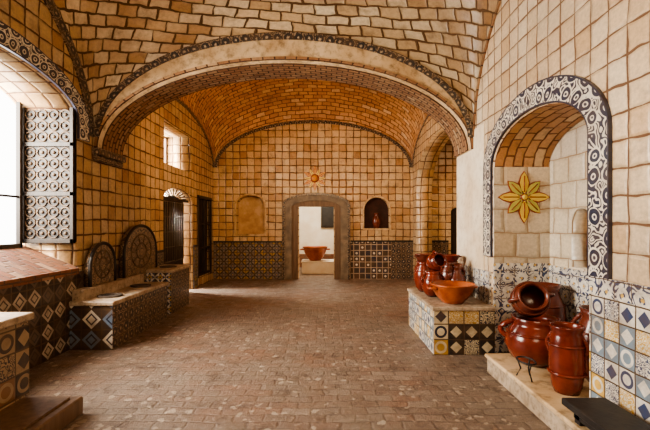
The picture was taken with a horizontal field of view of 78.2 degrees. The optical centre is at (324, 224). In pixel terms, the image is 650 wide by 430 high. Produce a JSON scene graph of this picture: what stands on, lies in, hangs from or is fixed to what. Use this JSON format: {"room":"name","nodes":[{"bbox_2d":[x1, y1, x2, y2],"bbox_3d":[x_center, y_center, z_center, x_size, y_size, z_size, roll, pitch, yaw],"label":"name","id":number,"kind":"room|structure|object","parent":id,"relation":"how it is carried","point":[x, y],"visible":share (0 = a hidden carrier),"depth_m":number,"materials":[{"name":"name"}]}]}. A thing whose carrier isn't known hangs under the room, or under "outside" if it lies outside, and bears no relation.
{"room":"historic convent kitchen","nodes":[
{"label":"historic convent kitchen","id":0,"kind":"room"},
{"bbox_2d":[0,0,213,288],"bbox_3d":[-3.665,-1.850,5.525,0.730,7.100,13.650,0,0,0],"label":"wall","id":1,"kind":"structure","parent":0,"point":[111,200],"depth_m":6.36,"materials":[{"name":"tile"}]},
{"bbox_2d":[0,102,22,248],"bbox_3d":[-3.970,-0.610,3.950,0.060,2.420,2.540,0,0,0],"label":"window","id":2,"kind":"structure","parent":1,"relation":"in","point":[19,107],"depth_m":5.17,"materials":[{"name":"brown wood"}]},
{"bbox_2d":[0,245,78,289],"bbox_3d":[-3.645,0.455,4.000,0.750,0.390,2.640,0,0,0],"label":"window sill","id":3,"kind":"structure","parent":1,"relation":"attached to","point":[25,265],"depth_m":4.75,"materials":[{"name":"tile"}]},
{"bbox_2d":[0,21,89,141],"bbox_3d":[-3.285,-1.605,4.000,0.030,0.910,3.120,0,0,0],"label":"trim","id":4,"kind":"structure","parent":1,"relation":"in","point":[11,40],"depth_m":4.73,"materials":[{"name":"multicoloured tile"}]},
{"bbox_2d":[23,107,76,242],"bbox_3d":[-3.645,-0.745,5.277,0.690,1.970,0.075,0,0,0],"label":"window shutter","id":5,"kind":"object","parent":1,"relation":"attached to","point":[49,136],"visible":0.98,"depth_m":5.26,"materials":[{"name":"white wood"}]},
{"bbox_2d":[43,0,93,136],"bbox_3d":[-3.288,-2.345,2.350,0.020,2.190,6.680,0,0,0],"label":"trim","id":6,"kind":"structure","parent":1,"relation":"attached to","point":[50,4],"depth_m":5.23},
{"bbox_2d":[0,250,164,368],"bbox_3d":[-3.277,1.052,3.565,0.045,1.095,9.130,0,0,0],"label":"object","id":7,"kind":"structure","parent":1,"relation":"attached to","point":[49,330],"depth_m":4.70,"materials":[{"name":"tile"}]},
{"bbox_2d":[92,147,125,167],"bbox_3d":[-3.250,-1.010,6.050,0.100,0.180,0.800,0,0,0],"label":"corbel","id":8,"kind":"object","parent":1,"relation":"attached to","point":[101,155],"depth_m":5.94,"materials":[{"name":"brown stone"}]},
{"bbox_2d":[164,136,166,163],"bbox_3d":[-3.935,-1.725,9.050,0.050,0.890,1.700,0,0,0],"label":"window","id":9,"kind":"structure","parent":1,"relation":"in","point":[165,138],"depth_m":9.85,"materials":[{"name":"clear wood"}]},
{"bbox_2d":[163,189,188,263],"bbox_3d":[-3.430,0.385,9.070,0.100,2.410,1.800,0,0,0],"label":"door","id":10,"kind":"structure","parent":1,"relation":"in","point":[173,206],"depth_m":9.00,"materials":[{"name":"brown wood"}]},
{"bbox_2d":[176,99,213,167],"bbox_3d":[-3.288,-2.270,9.125,0.020,1.140,5.430,0,0,0],"label":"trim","id":11,"kind":"structure","parent":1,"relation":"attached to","point":[183,104],"depth_m":10.27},
{"bbox_2d":[193,245,198,288],"bbox_3d":[-3.277,1.052,10.165,0.045,1.095,0.330,0,0,0],"label":"baseboard","id":12,"kind":"structure","parent":1,"relation":"attached to","point":[195,247],"depth_m":10.12,"materials":[{"name":"tile"}]},
{"bbox_2d":[197,195,211,277],"bbox_3d":[-3.355,0.300,10.950,0.170,2.160,1.240,0,0,0],"label":"door","id":13,"kind":"structure","parent":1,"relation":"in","point":[202,223],"depth_m":10.92,"materials":[{"name":"brown wood"}]},
{"bbox_2d":[238,196,263,233],"bbox_3d":[-2.210,-0.325,12.245,0.900,1.250,0.190,0,0,0],"label":"niche","id":14,"kind":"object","parent":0,"point":[250,208],"depth_m":12.15,"materials":[{"name":"paint"}]},
{"bbox_2d":[54,0,498,124],"bbox_3d":[-0.590,-3.100,2.350,5.420,3.700,6.700,0,0,0],"label":"vault","id":15,"kind":"object","parent":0,"point":[112,39],"visible":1,"depth_m":5.64,"materials":[{"name":"brick"}]},
{"bbox_2d":[93,40,471,157],"bbox_3d":[-0.490,-3.190,6.050,5.620,4.220,0.700,0,0,0],"label":"arch","id":16,"kind":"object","parent":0,"point":[261,48],"depth_m":5.70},
{"bbox_2d":[94,32,472,136],"bbox_3d":[-0.590,-1.995,5.685,5.400,1.490,0.020,0,0,0],"label":"ornament","id":17,"kind":"object","parent":16,"relation":"attached to","point":[266,35],"depth_m":5.67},
{"bbox_2d":[94,56,473,148],"bbox_3d":[-0.580,-1.737,5.688,5.410,1.315,0.020,0,0,0],"label":"trim arch edge","id":18,"kind":"object","parent":16,"relation":"attached to","point":[151,84],"depth_m":5.68,"materials":[{"name":"beige stone"}]},
{"bbox_2d":[102,63,467,156],"bbox_3d":[-0.580,-1.712,6.085,5.311,1.266,0.570,0,0,0],"label":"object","id":19,"kind":"structure","parent":16,"relation":"attached to","point":[124,123],"depth_m":6.05,"materials":[{"name":"brown brick"}]},
{"bbox_2d":[27,267,550,429],"bbox_3d":[1.200,1.660,7.250,11.600,0.120,17.500,0,0,0],"label":"floor","id":20,"kind":"structure","parent":0,"point":[310,351],"depth_m":4.37,"materials":[{"name":"brick"}]},
{"bbox_2d":[0,312,33,410],"bbox_3d":[-2.870,1.073,2.845,0.800,0.715,1.130,0,0,0],"label":"tiled hearth","id":21,"kind":"object","parent":20,"relation":"on","point":[14,326],"visible":1,"depth_m":3.22,"materials":[{"name":"glazed ceramic tile"},{"name":"stone"}]},
{"bbox_2d":[0,396,82,429],"bbox_3d":[-2.660,1.515,2.800,1.220,0.170,1.200,0,0,0],"label":"plinth","id":22,"kind":"object","parent":20,"relation":"on","point":[29,412],"visible":0.83,"depth_m":3.10,"materials":[{"name":"brown wood"}]},
{"bbox_2d":[69,274,168,349],"bbox_3d":[-2.985,1.220,6.010,0.570,0.760,1.820,0,0,0],"label":"stove","id":23,"kind":"object","parent":20,"relation":"on","point":[105,316],"visible":0.98,"depth_m":5.35,"materials":[{"name":"glazed ceramic tile"},{"name":"stone"}]},
{"bbox_2d":[84,241,116,286],"bbox_3d":[-3.217,0.537,5.750,0.105,0.605,0.690,0,0,0],"label":"tile panel","id":24,"kind":"object","parent":23,"relation":"on","point":[100,264],"visible":1,"depth_m":5.66,"materials":[{"name":"tile"}]},
{"bbox_2d":[119,224,156,279],"bbox_3d":[-3.217,0.482,6.950,0.105,0.995,1.250,0,0,0],"label":"tile panel","id":25,"kind":"object","parent":23,"relation":"on","point":[138,245],"visible":0.97,"depth_m":6.80,"materials":[{"name":"tile"}]},
{"bbox_2d":[144,264,189,314],"bbox_3d":[-3.000,1.188,7.625,0.540,0.825,0.990,0,0,0],"label":"stove","id":26,"kind":"object","parent":20,"relation":"on","point":[177,275],"visible":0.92,"depth_m":7.36,"materials":[{"name":"glazed ceramic tile"},{"name":"stone"}]},
{"bbox_2d":[301,259,333,273],"bbox_3d":[-0.150,1.390,13.400,1.260,0.420,0.860,0,0,0],"label":"plinth","id":27,"kind":"object","parent":20,"relation":"on","point":[324,266],"visible":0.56,"depth_m":13.00,"materials":[{"name":"beige stone"}]},
{"bbox_2d":[300,246,329,260],"bbox_3d":[-0.330,0.948,13.350,0.829,0.460,0.829,0,0,31],"label":"basin","id":28,"kind":"object","parent":27,"relation":"on","point":[314,253],"visible":1,"depth_m":13.09,"materials":[{"name":"orange ceramic"}]},
{"bbox_2d":[407,288,494,354],"bbox_3d":[1.705,1.305,5.660,0.770,0.590,1.520,0,0,0],"label":"tiled counter","id":29,"kind":"object","parent":20,"relation":"on","point":[467,328],"visible":0.85,"depth_m":4.92,"materials":[{"name":"glazed ceramic tile"},{"name":"stone"}]},
{"bbox_2d":[414,261,430,291],"bbox_3d":[1.500,0.778,6.080,0.300,0.460,0.307,0,0,0],"label":"terracotta pot","id":30,"kind":"object","parent":29,"relation":"on","point":[419,269],"visible":0.56,"depth_m":5.99,"materials":[{"name":"brown ceramic"}]},
{"bbox_2d":[414,253,429,261],"bbox_3d":[1.500,0.510,6.100,0.270,0.140,0.270,0,0,23],"label":"terracotta bowl","id":31,"kind":"object","parent":30,"relation":"on","point":[422,257],"visible":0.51,"depth_m":6.01,"materials":[{"name":"brown ceramic"}]},
{"bbox_2d":[420,270,444,296],"bbox_3d":[1.520,0.828,5.660,0.300,0.360,0.300,0,0,39],"label":"terracotta pot","id":32,"kind":"object","parent":29,"relation":"on","point":[428,276],"visible":0.81,"depth_m":5.58,"materials":[{"name":"brown ceramic"}]},
{"bbox_2d":[426,250,446,271],"bbox_3d":[1.566,0.507,5.645,0.260,0.306,0.278,0,0,-17],"label":"terracotta pot","id":33,"kind":"object","parent":32,"relation":"on","point":[436,261],"visible":1,"depth_m":5.59,"materials":[{"name":"brown ceramic"}]},
{"bbox_2d":[440,261,462,279],"bbox_3d":[1.880,0.778,6.050,0.340,0.460,0.340,0,0,-45],"label":"terracotta pot","id":34,"kind":"object","parent":29,"relation":"on","point":[447,266],"visible":0.18,"depth_m":5.94,"materials":[{"name":"brown ceramic"}]},
{"bbox_2d":[444,254,461,261],"bbox_3d":[1.880,0.520,6.050,0.311,0.140,0.311,0,0,40],"label":"terracotta bowl","id":35,"kind":"object","parent":34,"relation":"in","point":[450,257],"visible":0.44,"depth_m":5.93,"materials":[{"name":"orange ceramic"}]},
{"bbox_2d":[427,280,477,303],"bbox_3d":[1.660,0.883,5.200,0.570,0.250,0.570,0,0,32],"label":"terracotta bowl","id":36,"kind":"object","parent":29,"relation":"on","point":[447,291],"visible":1,"depth_m":5.04,"materials":[{"name":"orange ceramic"}]},
{"bbox_2d":[447,263,465,280],"bbox_3d":[1.860,0.778,5.660,0.280,0.460,0.280,0,0,12],"label":"terracotta jug","id":37,"kind":"object","parent":29,"relation":"on","point":[456,269],"visible":0.56,"depth_m":5.59,"materials":[{"name":"brown ceramic"}]},
{"bbox_2d":[485,353,589,429],"bbox_3d":[2.280,1.500,2.435,1.080,0.200,3.870,0,0,0],"label":"stone plinth","id":38,"kind":"object","parent":20,"relation":"on","point":[539,396],"visible":0.45,"depth_m":3.49,"materials":[{"name":"stone"}]},
{"bbox_2d":[516,356,536,381],"bbox_3d":[1.840,1.316,3.660,0.156,0.165,0.236,0,0,0],"label":"trivet","id":39,"kind":"object","parent":38,"relation":"on","point":[517,357],"visible":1,"depth_m":3.67,"materials":[{"name":"black metal"}]},
{"bbox_2d":[498,312,560,367],"bbox_3d":[2.130,1.165,4.050,0.618,0.470,0.580,0,0,0],"label":"cauldron","id":40,"kind":"object","parent":38,"relation":"on","point":[526,336],"visible":0.56,"depth_m":3.90,"materials":[{"name":"brown ceramic"}]},
{"bbox_2d":[507,281,554,317],"bbox_3d":[2.055,0.741,4.005,0.404,0.370,0.394,0,0,-42],"label":"terracotta pot","id":41,"kind":"object","parent":40,"relation":"on","point":[530,299],"visible":1,"depth_m":3.96,"materials":[{"name":"brown ceramic"}]},
{"bbox_2d":[537,282,566,321],"bbox_3d":[2.530,1.040,4.620,0.459,0.720,0.459,0,0,24],"label":"cauldron","id":42,"kind":"object","parent":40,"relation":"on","point":[557,308],"visible":0.27,"depth_m":4.45,"materials":[{"name":"brown ceramic"}]},
{"bbox_2d":[545,321,588,395],"bbox_3d":[2.030,1.120,3.360,0.294,0.560,0.294,0,0,0],"label":"jar","id":43,"kind":"object","parent":38,"relation":"on","point":[568,349],"visible":1,"depth_m":3.26,"materials":[{"name":"brown ceramic"}]},
{"bbox_2d":[571,305,588,381],"bbox_3d":[2.440,1.070,3.560,0.400,0.660,0.407,0,0,0],"label":"terracotta pot","id":44,"kind":"object","parent":38,"relation":"on","point":[583,315],"visible":0.09,"depth_m":3.53,"materials":[{"name":"brown ceramic"}]},
{"bbox_2d":[562,398,649,429],"bbox_3d":[1.860,1.320,2.590,0.320,0.160,0.580,0,0,0],"label":"bench","id":45,"kind":"object","parent":20,"relation":"on","point":[592,413],"visible":1,"depth_m":2.63,"materials":[{"name":"black wood"}]},
{"bbox_2d":[179,79,427,160],"bbox_3d":[-0.350,-2.985,9.125,5.900,2.570,5.450,0,0,0],"label":"vault","id":46,"kind":"object","parent":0,"point":[226,112],"visible":0.36,"depth_m":11.45,"materials":[{"name":"brick"}]},
{"bbox_2d":[299,207,333,253],"bbox_3d":[0.000,-0.150,13.875,5.200,3.700,3.050,0,0,0],"label":"wall","id":47,"kind":"structure","parent":0,"point":[311,233],"depth_m":15.20,"materials":[{"name":"white paint"}]},
{"bbox_2d":[299,254,333,266],"bbox_3d":[0.000,1.350,15.185,4.700,0.500,0.030,0,0,0],"label":"baseboard","id":48,"kind":"structure","parent":47,"relation":"attached to","point":[301,256],"depth_m":15.17,"materials":[{"name":"tile"}]},
{"bbox_2d":[321,207,333,227],"bbox_3d":[0.200,-0.400,15.150,0.700,1.000,0.100,0,0,0],"label":"framed picture","id":49,"kind":"object","parent":47,"relation":"attached to","point":[327,213],"visible":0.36,"depth_m":15.10,"materials":[{"name":"grey wood"}]},
{"bbox_2d":[214,120,456,278],"bbox_3d":[1.285,-1.850,12.100,10.630,7.100,0.500,0,0,0],"label":"wall","id":50,"kind":"structure","parent":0,"point":[359,165],"depth_m":11.85,"materials":[{"name":"tile"}]},
{"bbox_2d":[213,241,281,278],"bbox_3d":[-2.275,1.038,11.828,2.050,1.125,0.045,0,0,0],"label":"baseboard","id":51,"kind":"structure","parent":50,"relation":"attached to","point":[231,259],"depth_m":11.82,"materials":[{"name":"tile"}]},
{"bbox_2d":[234,194,265,235],"bbox_3d":[-2.210,-0.305,11.840,0.940,1.250,0.020,0,0,0],"label":"trim","id":52,"kind":"structure","parent":50,"relation":"attached to","point":[238,198],"depth_m":11.83,"materials":[{"name":"paint"}]},
{"bbox_2d":[214,120,411,167],"bbox_3d":[-0.350,-2.405,11.838,5.880,1.410,0.020,0,0,0],"label":"trim","id":53,"kind":"structure","parent":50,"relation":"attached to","point":[397,144],"depth_m":11.83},
{"bbox_2d":[304,166,325,189],"bbox_3d":[-0.300,-1.380,11.830,0.669,0.760,0.036,0,0,0],"label":"sun ornament","id":54,"kind":"object","parent":50,"relation":"attached to","point":[314,178],"visible":1,"depth_m":11.83,"materials":[{"name":"orange ceramic"}]},
{"bbox_2d":[282,193,349,279],"bbox_3d":[-0.260,0.325,11.750,2.000,2.550,0.030,0,0,0],"label":"trim door edge","id":55,"kind":"object","parent":50,"relation":"attached to","point":[305,194],"depth_m":11.74,"materials":[{"name":"brown stone"}]},
{"bbox_2d":[285,195,347,278],"bbox_3d":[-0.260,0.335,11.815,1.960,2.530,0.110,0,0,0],"label":"door surround","id":56,"kind":"object","parent":50,"relation":"attached to","point":[343,204],"depth_m":11.76,"materials":[{"name":"brown stone"}]},
{"bbox_2d":[363,196,390,229],"bbox_3d":[1.540,-0.360,11.840,0.850,1.010,0.020,0,0,0],"label":"trim","id":57,"kind":"structure","parent":50,"relation":"attached to","point":[385,199],"depth_m":11.83,"materials":[{"name":"paint"}]},
{"bbox_2d":[351,240,448,278],"bbox_3d":[2.205,1.028,11.828,2.890,1.145,0.045,0,0,0],"label":"baseboard","id":58,"kind":"structure","parent":50,"relation":"attached to","point":[370,259],"depth_m":11.82,"materials":[{"name":"tile"}]},
{"bbox_2d":[451,207,456,253],"bbox_3d":[4.150,0.525,12.018,0.840,2.130,0.065,0,0,0],"label":"door","id":59,"kind":"structure","parent":50,"relation":"in","point":[453,211],"depth_m":11.98,"materials":[{"name":"brown wood"}]},
{"bbox_2d":[364,198,387,227],"bbox_3d":[1.540,-0.365,12.245,0.820,1.030,0.190,0,0,0],"label":"wall niche","id":60,"kind":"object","parent":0,"point":[374,205],"depth_m":12.15,"materials":[{"name":"paint"}]},
{"bbox_2d":[372,213,380,227],"bbox_3d":[1.540,-0.130,12.000,0.260,0.460,0.260,0,0,0],"label":"clay jar","id":61,"kind":"object","parent":60,"relation":"on","point":[376,221],"visible":0.88,"depth_m":11.92,"materials":[{"name":"ceramic"}]},
{"bbox_2d":[413,116,449,278],"bbox_3d":[2.825,-1.850,9.125,0.450,7.100,5.450,0,0,0],"label":"wall","id":62,"kind":"structure","parent":0,"point":[432,139],"depth_m":11.38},
{"bbox_2d":[412,115,428,167],"bbox_3d":[2.588,-2.270,9.125,0.020,1.140,5.430,0,0,0],"label":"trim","id":63,"kind":"structure","parent":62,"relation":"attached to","point":[426,118],"depth_m":11.05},
{"bbox_2d":[457,123,484,269],"bbox_3d":[2.119,0.125,5.855,0.022,2.950,1.090,0,0,0],"label":"wall pier","id":64,"kind":"object","parent":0,"point":[470,164],"depth_m":5.76,"materials":[{"name":"white paint"}]},
{"bbox_2d":[493,167,549,262],"bbox_3d":[2.478,0.435,5.045,0.705,2.330,0.020,0,0,0],"label":"wall","id":65,"kind":"structure","parent":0,"point":[514,241],"depth_m":5.04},
{"bbox_2d":[493,263,550,352],"bbox_3d":[2.475,1.040,5.022,0.710,1.120,0.025,0,0,0],"label":"baseboard","id":66,"kind":"structure","parent":65,"relation":"attached to","point":[506,276],"depth_m":5.01,"materials":[{"name":"tile"}]},
{"bbox_2d":[498,171,549,222],"bbox_3d":[2.500,-0.350,5.015,0.660,0.660,0.036,0,0,0],"label":"rosette","id":67,"kind":"object","parent":65,"relation":"attached to","point":[523,185],"visible":1,"depth_m":5.01,"materials":[{"name":"yellow ceramic"}]},
{"bbox_2d":[475,0,649,305],"bbox_3d":[2.475,-1.850,2.550,0.710,7.100,7.700,0,0,0],"label":"wall","id":68,"kind":"structure","parent":0,"point":[606,43],"depth_m":3.00,"materials":[{"name":"tile"}]},
{"bbox_2d":[462,264,490,304],"bbox_3d":[2.107,1.100,5.750,0.025,1.000,1.300,0,0,0],"label":"baseboard","id":69,"kind":"structure","parent":68,"relation":"attached to","point":[481,278],"depth_m":5.39,"materials":[{"name":"tile"}]},
{"bbox_2d":[473,0,501,136],"bbox_3d":[2.108,-2.345,2.350,0.020,2.190,6.680,0,0,0],"label":"trim","id":70,"kind":"structure","parent":68,"relation":"attached to","point":[499,1],"depth_m":5.34,"materials":[{"name":"brick"}]},
{"bbox_2d":[483,75,611,278],"bbox_3d":[2.105,-0.510,4.120,0.030,1.820,2.340,0,0,0],"label":"arch","id":71,"kind":"object","parent":68,"relation":"attached to","point":[582,94],"depth_m":3.16,"materials":[{"name":"tile"}]},
{"bbox_2d":[589,276,649,424],"bbox_3d":[2.105,1.000,1.085,0.030,1.200,4.170,0,0,0],"label":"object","id":72,"kind":"structure","parent":68,"relation":"attached to","point":[619,332],"depth_m":2.84,"materials":[{"name":"tile"}]},
{"bbox_2d":[549,119,586,270],"bbox_3d":[2.975,0.050,4.150,0.290,3.300,2.500,0,0,0],"label":"wall","id":73,"kind":"structure","parent":0,"point":[568,160],"depth_m":4.63,"materials":[{"name":"tile"}]},
{"bbox_2d":[495,103,583,166],"bbox_3d":[2.480,-0.954,4.120,0.680,0.449,1.858,0,0,0],"label":"vault","id":74,"kind":"object","parent":73,"relation":"attached to","point":[531,141],"depth_m":4.73,"materials":[{"name":"orange brick"}]},
{"bbox_2d":[549,265,588,323],"bbox_3d":[2.817,1.050,4.110,0.025,1.100,1.820,0,0,0],"label":"baseboard","id":75,"kind":"structure","parent":73,"relation":"attached to","point":[574,291],"depth_m":4.55,"materials":[{"name":"tile"}]}
]}

